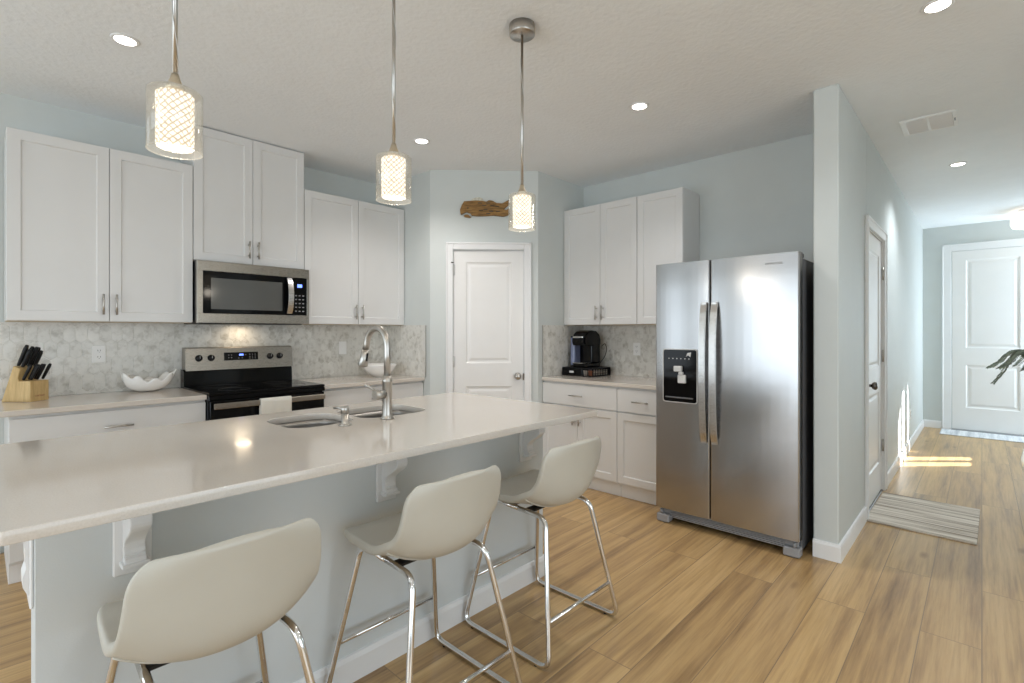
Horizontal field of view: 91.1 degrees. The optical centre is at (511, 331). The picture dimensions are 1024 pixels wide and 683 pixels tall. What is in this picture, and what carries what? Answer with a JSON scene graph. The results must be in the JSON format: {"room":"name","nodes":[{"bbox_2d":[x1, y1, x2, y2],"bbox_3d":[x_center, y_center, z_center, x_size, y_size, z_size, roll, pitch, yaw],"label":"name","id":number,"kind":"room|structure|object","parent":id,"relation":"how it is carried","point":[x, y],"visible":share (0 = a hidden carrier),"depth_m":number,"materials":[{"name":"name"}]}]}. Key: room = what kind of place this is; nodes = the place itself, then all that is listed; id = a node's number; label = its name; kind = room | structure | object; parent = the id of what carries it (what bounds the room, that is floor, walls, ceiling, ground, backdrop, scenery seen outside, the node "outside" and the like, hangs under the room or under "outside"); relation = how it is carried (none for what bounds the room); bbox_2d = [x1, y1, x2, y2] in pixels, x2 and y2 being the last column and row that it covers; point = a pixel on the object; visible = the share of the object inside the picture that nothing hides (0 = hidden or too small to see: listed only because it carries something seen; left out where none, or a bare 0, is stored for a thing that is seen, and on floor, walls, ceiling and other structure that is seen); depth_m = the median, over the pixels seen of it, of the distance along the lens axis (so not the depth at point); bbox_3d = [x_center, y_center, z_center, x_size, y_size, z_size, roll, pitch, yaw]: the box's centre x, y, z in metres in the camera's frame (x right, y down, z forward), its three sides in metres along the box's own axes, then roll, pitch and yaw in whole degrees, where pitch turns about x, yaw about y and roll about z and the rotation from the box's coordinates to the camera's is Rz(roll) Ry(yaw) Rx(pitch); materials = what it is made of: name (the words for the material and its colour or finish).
{"room":"kitchen","nodes":[
{"label":"kitchen","id":0,"kind":"room"},
{"bbox_2d":[0,93,384,552],"bbox_3d":[-3.483,-0.051,2.614,0.120,2.744,6.656,0,0,43],"label":"wall","id":1,"kind":"structure","parent":0,"point":[15,112],"depth_m":3.29,"materials":[{"name":"paint"}]},
{"bbox_2d":[4,127,192,323],"bbox_3d":[-2.590,-0.596,3.197,0.364,1.076,0.897,0,0,43],"label":"upper cabinet","id":2,"kind":"object","parent":1,"relation":"attached to","point":[93,233],"visible":1,"depth_m":3.05,"materials":[{"name":"paint"}]},
{"bbox_2d":[0,322,383,399],"bbox_3d":[-2.267,0.173,3.820,0.006,0.463,2.980,0,0,43],"label":"tile backsplash","id":3,"kind":"structure","parent":1,"relation":"attached to","point":[144,350],"depth_m":3.51,"materials":[{"name":"tile"}]},
{"bbox_2d":[92,345,105,362],"bbox_3d":[-2.728,0.149,3.316,0.009,0.116,0.072,0,0,43],"label":"wall outlet","id":4,"kind":"object","parent":3,"relation":"attached to","point":[98,351],"visible":1,"depth_m":3.31,"materials":[{"name":"white plastic"}]},
{"bbox_2d":[339,341,345,353],"bbox_3d":[-1.544,0.149,4.581,0.010,0.116,0.072,0,0,43],"label":"light switch","id":5,"kind":"object","parent":3,"relation":"attached to","point":[342,345],"visible":1,"depth_m":4.58,"materials":[{"name":"white plastic"}]},
{"bbox_2d":[180,125,303,268],"bbox_3d":[-2.019,-0.953,3.807,0.364,0.929,0.766,0,0,43],"label":"upper cabinet","id":6,"kind":"object","parent":1,"relation":"attached to","point":[248,194],"visible":0.81,"depth_m":3.68,"materials":[{"name":"paint"}]},
{"bbox_2d":[184,260,308,324],"bbox_3d":[-1.988,-0.269,3.788,0.452,0.431,0.773,0,0,43],"label":"microwave","id":7,"kind":"object","parent":6,"relation":"attached to","point":[224,293],"visible":0.99,"depth_m":3.63,"materials":[{"name":"silver metal"}]},
{"bbox_2d":[302,189,403,325],"bbox_3d":[-1.432,-0.596,4.434,0.364,1.076,0.944,0,0,43],"label":"upper cabinet","id":8,"kind":"object","parent":1,"relation":"attached to","point":[354,249],"visible":0.89,"depth_m":4.29,"materials":[{"name":"paint"}]},
{"bbox_2d":[385,170,429,395],"bbox_3d":[-0.944,-0.051,4.713,0.718,2.744,0.120,0,0,43],"label":"wall","id":9,"kind":"structure","parent":0,"point":[416,208],"depth_m":4.55,"materials":[{"name":"paint"}]},
{"bbox_2d":[384,325,425,376],"bbox_3d":[-1.007,0.173,4.684,0.666,0.463,0.008,0,0,43],"label":"tile backsplash","id":10,"kind":"structure","parent":9,"relation":"attached to","point":[407,342],"depth_m":4.63,"materials":[{"name":"tile"}]},
{"bbox_2d":[430,170,537,401],"bbox_3d":[-0.247,-0.051,4.500,0.956,2.744,0.120,0,0,-2],"label":"wall","id":11,"kind":"structure","parent":0,"point":[449,189],"depth_m":4.43,"materials":[{"name":"paint"}]},
{"bbox_2d":[460,197,509,217],"bbox_3d":[-0.238,-1.091,4.423,0.439,0.183,0.027,0,0,-2],"label":"plaque","id":12,"kind":"object","parent":11,"relation":"attached to","point":[477,206],"visible":1,"depth_m":4.41,"materials":[{"name":"brown wood"}]},
{"bbox_2d":[446,242,530,401],"bbox_3d":[-0.207,0.268,4.473,0.753,2.107,0.176,0,0,-2],"label":"door","id":13,"kind":"structure","parent":11,"relation":"in","point":[488,286],"depth_m":4.45,"materials":[{"name":"paint"}]},
{"bbox_2d":[0,0,1023,228],"bbox_3d":[1.597,-1.473,2.196,8.269,0.100,12.990,0,0,43],"label":"ceiling","id":14,"kind":"structure","parent":0,"point":[313,78],"depth_m":2.81,"materials":[{"name":"paint"}]},
{"bbox_2d":[109,32,139,46],"bbox_3d":[-1.887,-1.419,2.448,0.120,0.006,0.120,0,0,43],"label":"recessed light","id":15,"kind":"object","parent":14,"relation":"in","point":[123,39],"visible":1,"depth_m":2.44,"materials":[{"name":"paint"}]},
{"bbox_2d":[145,0,202,159],"bbox_3d":[-0.892,-0.948,1.330,0.129,0.948,0.129,0,0,43],"label":"pendant light","id":16,"kind":"object","parent":14,"relation":"hanging from","point":[174,107],"visible":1,"depth_m":1.30,"materials":[{"name":"white glass"}]},
{"bbox_2d":[376,0,411,204],"bbox_3d":[-0.430,-0.948,1.824,0.129,0.948,0.129,0,0,43],"label":"pendant light","id":17,"kind":"object","parent":14,"relation":"hanging from","point":[393,168],"visible":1,"depth_m":1.80,"materials":[{"name":"white glass"}]},
{"bbox_2d":[414,138,429,143],"bbox_3d":[-0.673,-1.419,3.744,0.120,0.006,0.120,0,0,43],"label":"recessed light","id":18,"kind":"object","parent":14,"relation":"in","point":[416,140],"visible":1,"depth_m":3.73,"materials":[{"name":"paint"}]},
{"bbox_2d":[508,17,535,228],"bbox_3d":[0.047,-0.948,2.333,0.129,0.948,0.129,0,0,43],"label":"pendant light","id":19,"kind":"object","parent":14,"relation":"hanging from","point":[522,29],"visible":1,"depth_m":2.31,"materials":[{"name":"white glass"}]},
{"bbox_2d":[630,102,648,110],"bbox_3d":[0.803,-1.419,3.166,0.120,0.006,0.120,0,0,43],"label":"recessed light","id":20,"kind":"object","parent":14,"relation":"in","point":[636,106],"visible":1,"depth_m":3.16,"materials":[{"name":"paint"}]},
{"bbox_2d":[899,109,957,135],"bbox_3d":[2.841,-1.415,3.423,0.290,0.015,0.330,0,0,43],"label":"ceiling vent","id":21,"kind":"object","parent":14,"relation":"in","point":[945,119],"visible":1,"depth_m":3.41,"materials":[{"name":"white plastic"}]},
{"bbox_2d":[920,0,955,13],"bbox_3d":[1.856,-1.419,2.188,0.120,0.006,0.120,0,0,43],"label":"recessed light","id":22,"kind":"object","parent":14,"relation":"in","point":[934,6],"visible":1,"depth_m":2.19,"materials":[{"name":"paint"}]},
{"bbox_2d":[949,162,967,166],"bbox_3d":[3.787,-1.419,4.263,0.120,0.006,0.120,0,0,43],"label":"recessed light","id":23,"kind":"object","parent":14,"relation":"in","point":[956,163],"visible":1,"depth_m":4.26,"materials":[{"name":"paint"}]},
{"bbox_2d":[1010,209,1023,229],"bbox_3d":[6.083,-1.320,5.812,0.450,0.204,0.450,0,0,43],"label":"flush ceiling light","id":24,"kind":"object","parent":14,"relation":"attached to","point":[1016,219],"visible":1,"depth_m":5.84,"materials":[{"name":"paint"}]},
{"bbox_2d":[1010,222,1023,229],"bbox_3d":[6.083,-1.238,5.812,0.450,0.039,0.450,0,0,43],"label":"diffuser","id":25,"kind":"object","parent":24,"relation":"attached to","point":[1014,225],"depth_m":5.87,"materials":[{"name":"white plastic"}]},
{"bbox_2d":[0,427,1023,682],"bbox_3d":[1.597,1.371,2.196,8.269,0.100,12.990,0,0,43],"label":"floor","id":26,"kind":"structure","parent":0,"point":[697,603],"depth_m":2.40,"materials":[{"name":"brown wood"}]},
{"bbox_2d":[4,400,205,584],"bbox_3d":[-2.488,0.879,3.101,0.660,0.884,0.895,0,0,43],"label":"base cabinet","id":27,"kind":"object","parent":26,"relation":"on","point":[73,423],"visible":0.32,"depth_m":2.80,"materials":[{"name":"paint"}]},
{"bbox_2d":[0,387,206,417],"bbox_3d":[-2.514,0.421,3.087,0.645,0.030,0.952,0,0,43],"label":"countertop","id":28,"kind":"structure","parent":27,"relation":"on","point":[78,402],"depth_m":2.95,"materials":[{"name":"stone"}]},
{"bbox_2d":[2,366,48,401],"bbox_3d":[-2.855,0.302,2.947,0.169,0.205,0.116,0,0,0],"label":"knife block","id":29,"kind":"object","parent":28,"relation":"on","point":[17,389],"visible":1,"depth_m":2.89,"materials":[{"name":"brown wood"}]},
{"bbox_2d":[17,345,28,365],"bbox_3d":[-2.832,0.139,2.907,0.066,0.125,0.022,0,0,0],"label":"kitchen knife","id":30,"kind":"object","parent":29,"relation":"in","point":[26,347],"visible":1,"depth_m":2.90,"materials":[{"name":"black plastic"}]},
{"bbox_2d":[21,349,31,366],"bbox_3d":[-2.815,0.155,2.911,0.058,0.106,0.022,0,0,0],"label":"kitchen knife","id":31,"kind":"object","parent":29,"relation":"in","point":[29,351],"visible":1,"depth_m":2.90,"materials":[{"name":"black plastic"}]},
{"bbox_2d":[22,364,32,379],"bbox_3d":[-2.802,0.236,2.902,0.057,0.094,0.018,0,0,0],"label":"kitchen knife","id":32,"kind":"object","parent":29,"relation":"in","point":[29,367],"visible":1,"depth_m":2.90,"materials":[{"name":"black plastic"}]},
{"bbox_2d":[28,364,36,379],"bbox_3d":[-2.802,0.236,2.938,0.057,0.094,0.018,0,0,0],"label":"kitchen knife","id":33,"kind":"object","parent":29,"relation":"in","point":[35,364],"visible":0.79,"depth_m":2.93,"materials":[{"name":"black plastic"}]},
{"bbox_2d":[27,347,38,366],"bbox_3d":[-2.812,0.148,2.947,0.064,0.120,0.022,0,0,0],"label":"kitchen knife","id":34,"kind":"object","parent":29,"relation":"in","point":[35,350],"visible":0.82,"depth_m":2.94,"materials":[{"name":"black plastic"}]},
{"bbox_2d":[30,364,39,379],"bbox_3d":[-2.774,0.236,2.920,0.057,0.094,0.018,0,0,0],"label":"kitchen knife","id":35,"kind":"object","parent":29,"relation":"in","point":[37,367],"visible":1,"depth_m":2.91,"materials":[{"name":"black plastic"}]},
{"bbox_2d":[33,350,42,365],"bbox_3d":[-2.817,0.160,2.985,0.054,0.097,0.022,0,0,0],"label":"kitchen knife","id":36,"kind":"object","parent":29,"relation":"in","point":[39,355],"visible":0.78,"depth_m":2.98,"materials":[{"name":"black plastic"}]},
{"bbox_2d":[36,364,45,379],"bbox_3d":[-2.774,0.236,2.956,0.057,0.094,0.018,0,0,0],"label":"kitchen knife","id":37,"kind":"object","parent":29,"relation":"in","point":[43,366],"visible":1,"depth_m":2.95,"materials":[{"name":"black plastic"}]},
{"bbox_2d":[42,363,51,378],"bbox_3d":[-2.774,0.236,2.992,0.057,0.094,0.018,0,0,0],"label":"kitchen knife","id":38,"kind":"object","parent":29,"relation":"in","point":[48,367],"visible":1,"depth_m":2.99,"materials":[{"name":"black plastic"}]},
{"bbox_2d":[120,368,176,390],"bbox_3d":[-2.462,0.332,3.413,0.188,0.146,0.310,0,0,43],"label":"shell bowl","id":39,"kind":"object","parent":28,"relation":"on","point":[136,383],"visible":1,"depth_m":3.35,"materials":[{"name":"white ceramic"}]},
{"bbox_2d":[97,518,320,682],"bbox_3d":[-0.774,0.892,1.290,0.499,0.859,0.524,0,0,43],"label":"bar stool","id":40,"kind":"object","parent":26,"relation":"on","point":[215,598],"visible":1,"depth_m":1.11,"materials":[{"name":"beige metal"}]},
{"bbox_2d":[181,346,324,420],"bbox_3d":[-1.892,0.710,3.693,0.704,1.183,0.777,0,0,43],"label":"range","id":41,"kind":"object","parent":26,"relation":"on","point":[233,380],"visible":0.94,"depth_m":3.69,"materials":[{"name":"black metal"}]},
{"bbox_2d":[184,379,324,395],"bbox_3d":[-1.875,0.405,3.679,0.568,0.021,0.775,0,0,43],"label":"cooktop","id":42,"kind":"object","parent":41,"relation":"in","point":[241,387],"depth_m":3.61,"materials":[{"name":"black glass"}]},
{"bbox_2d":[259,396,291,414],"bbox_3d":[-1.631,0.607,3.467,0.035,0.309,0.208,0,0,43],"label":"dish towel","id":43,"kind":"object","parent":41,"relation":"hanging from","point":[284,403],"visible":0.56,"depth_m":3.45,"materials":[{"name":"fabric"}]},
{"bbox_2d":[21,428,544,682],"bbox_3d":[-0.768,0.879,2.224,0.927,0.884,2.047,0,0,43],"label":"kitchen island","id":44,"kind":"object","parent":26,"relation":"on","point":[66,578],"visible":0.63,"depth_m":1.80,"materials":[{"name":"paint"}]},
{"bbox_2d":[0,392,596,545],"bbox_3d":[-0.709,0.421,2.190,1.132,0.030,2.170,0,0,43],"label":"island countertop","id":45,"kind":"structure","parent":44,"relation":"on","point":[53,486],"depth_m":1.68,"materials":[{"name":"stone"}]},
{"bbox_2d":[333,406,351,426],"bbox_3d":[-0.733,0.365,2.182,0.085,0.081,0.056,0,0,43],"label":"soap dispenser","id":46,"kind":"object","parent":45,"relation":"on","point":[344,409],"visible":1,"depth_m":2.16,"materials":[{"name":"silver metal"}]},
{"bbox_2d":[276,410,414,427],"bbox_3d":[-0.783,0.534,2.452,0.369,0.195,0.744,0,0,43],"label":"sink","id":47,"kind":"object","parent":45,"relation":"in","point":[375,414],"visible":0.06,"depth_m":2.49,"materials":[{"name":"silver metal"}]},
{"bbox_2d":[276,419,340,427],"bbox_3d":[-0.923,0.534,2.302,0.369,0.195,0.334,0,0,43],"label":"basin","id":48,"kind":"object","parent":47,"relation":"in","point":[316,422],"depth_m":2.46,"materials":[{"name":"silver metal"}]},
{"bbox_2d":[349,410,414,417],"bbox_3d":[-0.667,0.534,2.576,0.369,0.195,0.404,0,0,43],"label":"basin","id":49,"kind":"object","parent":47,"relation":"in","point":[375,414],"depth_m":2.74,"materials":[{"name":"silver metal"}]},
{"bbox_2d":[358,325,393,419],"bbox_3d":[-0.677,0.188,2.375,0.253,0.437,0.140,0,0,43],"label":"faucet","id":50,"kind":"object","parent":45,"relation":"on","point":[385,394],"visible":1,"depth_m":2.33,"materials":[{"name":"silver metal"}]},
{"bbox_2d":[324,381,422,406],"bbox_3d":[-1.326,0.879,4.342,0.660,0.884,0.934,0,0,43],"label":"base cabinet","id":51,"kind":"object","parent":26,"relation":"on","point":[358,394],"visible":0.05,"depth_m":4.05,"materials":[{"name":"paint"}]},
{"bbox_2d":[293,374,424,388],"bbox_3d":[-1.332,0.421,4.349,0.645,0.030,0.938,0,0,43],"label":"countertop","id":52,"kind":"structure","parent":51,"relation":"on","point":[351,380],"depth_m":4.25,"materials":[{"name":"stone"}]},
{"bbox_2d":[364,363,396,376],"bbox_3d":[-1.197,0.349,4.545,0.304,0.112,0.304,0,0,43],"label":"serving bowl","id":53,"kind":"object","parent":52,"relation":"on","point":[374,369],"visible":0.69,"depth_m":4.45,"materials":[{"name":"white ceramic"}]},
{"bbox_2d":[326,465,521,682],"bbox_3d":[-0.315,0.892,1.796,0.499,0.859,0.524,0,0,43],"label":"bar stool","id":54,"kind":"object","parent":26,"relation":"on","point":[440,518],"visible":1,"depth_m":1.66,"materials":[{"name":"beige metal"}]},
{"bbox_2d":[464,436,617,668],"bbox_3d":[0.136,0.892,2.292,0.499,0.859,0.524,0,0,43],"label":"bar stool","id":55,"kind":"object","parent":26,"relation":"on","point":[566,472],"visible":0.91,"depth_m":2.13,"materials":[{"name":"beige plastic"}]},
{"bbox_2d":[543,381,620,495],"bbox_3d":[0.756,0.879,4.453,0.760,0.884,0.673,0,0,43],"label":"base cabinet","id":56,"kind":"object","parent":26,"relation":"on","point":[603,399],"visible":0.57,"depth_m":4.15,"materials":[{"name":"paint"}]},
{"bbox_2d":[542,374,655,389],"bbox_3d":[0.922,0.421,4.314,1.197,0.030,0.650,0,0,43],"label":"countertop","id":57,"kind":"structure","parent":56,"relation":"on","point":[638,382],"depth_m":4.20,"materials":[{"name":"stone"}]},
{"bbox_2d":[562,366,610,376],"bbox_3d":[0.688,0.366,4.653,0.335,0.078,0.306,0,0,43],"label":"pod drawer","id":58,"kind":"object","parent":57,"relation":"on","point":[568,370],"visible":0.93,"depth_m":4.57,"materials":[{"name":"black plastic"}]},
{"bbox_2d":[571,330,606,367],"bbox_3d":[0.696,0.158,4.667,0.243,0.338,0.316,0,0,43],"label":"coffee maker","id":59,"kind":"object","parent":57,"relation":"on","point":[585,344],"visible":1,"depth_m":4.63,"materials":[{"name":"black plastic"}]},
{"bbox_2d":[572,362,589,363],"bbox_3d":[0.635,0.287,4.600,0.116,0.008,0.135,0,0,43],"label":"drip tray","id":60,"kind":"object","parent":59,"relation":"on","point":[572,362],"depth_m":4.58,"materials":[{"name":"silver metal"}]},
{"bbox_2d":[617,387,655,504],"bbox_3d":[1.192,0.879,4.044,0.428,0.884,0.673,0,0,43],"label":"base cabinet","id":61,"kind":"object","parent":26,"relation":"on","point":[636,408],"visible":0.45,"depth_m":3.86,"materials":[{"name":"paint"}]},
{"bbox_2d":[656,251,812,558],"bbox_3d":[1.583,0.428,3.469,0.895,1.785,0.860,0,0,43],"label":"refrigerator","id":62,"kind":"object","parent":26,"relation":"on","point":[734,335],"visible":0.99,"depth_m":3.13,"materials":[{"name":"grey metal"}]},
{"bbox_2d":[867,492,979,544],"bbox_3d":[2.955,1.316,3.603,0.580,0.008,0.840,0,0,44],"label":"rug","id":63,"kind":"object","parent":26,"relation":"on","point":[939,519],"visible":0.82,"depth_m":3.54,"materials":[{"name":"beige fabric"}]},
{"bbox_2d":[939,429,1023,442],"bbox_3d":[6.032,1.317,6.284,1.020,0.007,0.460,0,0,43],"label":"doormat","id":64,"kind":"object","parent":26,"relation":"on","point":[1020,439],"visible":1,"depth_m":6.34,"materials":[{"name":"white fabric"}]},
{"bbox_2d":[986,349,1023,470],"bbox_3d":[4.147,0.731,3.813,0.767,1.181,0.764,0,0,-24],"label":"potted fern","id":65,"kind":"object","parent":26,"relation":"on","point":[1013,354],"visible":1,"depth_m":3.94,"materials":[{"name":"green plant"}]},
{"bbox_2d":[1020,448,1023,470],"bbox_3d":[4.140,0.941,3.823,0.380,0.760,0.380,0,0,43],"label":"pot","id":66,"kind":"object","parent":26,"relation":"on","point":[1022,456],"depth_m":3.91,"materials":[{"name":"ceramic"}]},
{"bbox_2d":[538,171,583,402],"bbox_3d":[0.467,-0.051,4.794,0.120,2.744,0.815,0,0,43],"label":"wall","id":67,"kind":"structure","parent":0,"point":[556,196],"depth_m":4.58,"materials":[{"name":"paint"}]},
{"bbox_2d":[542,325,583,376],"bbox_3d":[0.489,0.173,4.723,0.008,0.463,0.633,0,0,43],"label":"tile backsplash","id":68,"kind":"structure","parent":67,"relation":"attached to","point":[556,339],"depth_m":4.64,"materials":[{"name":"tile"}]},
{"bbox_2d":[584,133,812,376],"bbox_3d":[1.533,-0.051,4.273,2.148,2.744,0.120,0,0,43],"label":"wall","id":69,"kind":"structure","parent":0,"point":[758,200],"depth_m":3.91,"materials":[{"name":"paint"}]},
{"bbox_2d":[564,197,638,325],"bbox_3d":[0.864,-0.596,4.568,0.760,1.076,0.359,0,0,43],"label":"upper cabinet","id":70,"kind":"object","parent":69,"relation":"attached to","point":[600,240],"visible":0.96,"depth_m":4.43,"materials":[{"name":"paint"}]},
{"bbox_2d":[584,325,655,376],"bbox_3d":[1.134,0.173,4.559,1.175,0.463,0.006,0,0,43],"label":"tile backsplash","id":71,"kind":"structure","parent":69,"relation":"attached to","point":[619,340],"depth_m":4.62,"materials":[{"name":"tile"}]},
{"bbox_2d":[633,343,640,355],"bbox_3d":[1.131,0.159,4.551,0.072,0.116,0.009,0,0,43],"label":"wall outlet","id":72,"kind":"object","parent":71,"relation":"attached to","point":[636,346],"visible":1,"depth_m":4.54,"materials":[{"name":"white plastic"}]},
{"bbox_2d":[637,187,698,324],"bbox_3d":[1.289,-0.596,4.170,0.396,1.076,0.359,0,0,43],"label":"upper cabinet","id":73,"kind":"object","parent":69,"relation":"attached to","point":[668,220],"visible":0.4,"depth_m":4.10,"materials":[{"name":"paint"}]},
{"bbox_2d":[813,84,922,543],"bbox_3d":[3.742,-0.051,4.968,0.128,2.744,5.612,0,0,43],"label":"wall","id":74,"kind":"structure","parent":0,"point":[852,181],"depth_m":3.11,"materials":[{"name":"paint"}]},
{"bbox_2d":[813,419,923,563],"bbox_3d":[3.742,1.270,4.958,0.142,0.102,5.626,0,0,43],"label":"baseboard","id":75,"kind":"structure","parent":74,"relation":"attached to","point":[822,549],"depth_m":3.09,"materials":[{"name":"paint"}]},
{"bbox_2d":[865,214,887,518],"bbox_3d":[2.780,0.250,3.894,0.176,2.142,0.959,0,0,43],"label":"door","id":76,"kind":"structure","parent":74,"relation":"in","point":[876,250],"depth_m":3.97,"materials":[{"name":"paint"}]},
{"bbox_2d":[923,220,1023,434],"bbox_3d":[6.419,-0.051,6.388,2.097,2.744,0.120,0,0,43],"label":"wall","id":77,"kind":"structure","parent":0,"point":[933,238],"depth_m":6.87,"materials":[{"name":"paint"}]},
{"bbox_2d":[924,419,941,428],"bbox_3d":[5.779,1.270,6.895,0.185,0.102,0.014,0,0,43],"label":"baseboard","id":78,"kind":"structure","parent":77,"relation":"attached to","point":[927,423],"depth_m":6.89,"materials":[{"name":"paint"}]},
{"bbox_2d":[942,238,1023,436],"bbox_3d":[6.209,0.075,6.487,0.992,2.491,0.058,0,0,43],"label":"door","id":79,"kind":"structure","parent":77,"relation":"in","point":[988,283],"depth_m":6.55,"materials":[{"name":"paint"}]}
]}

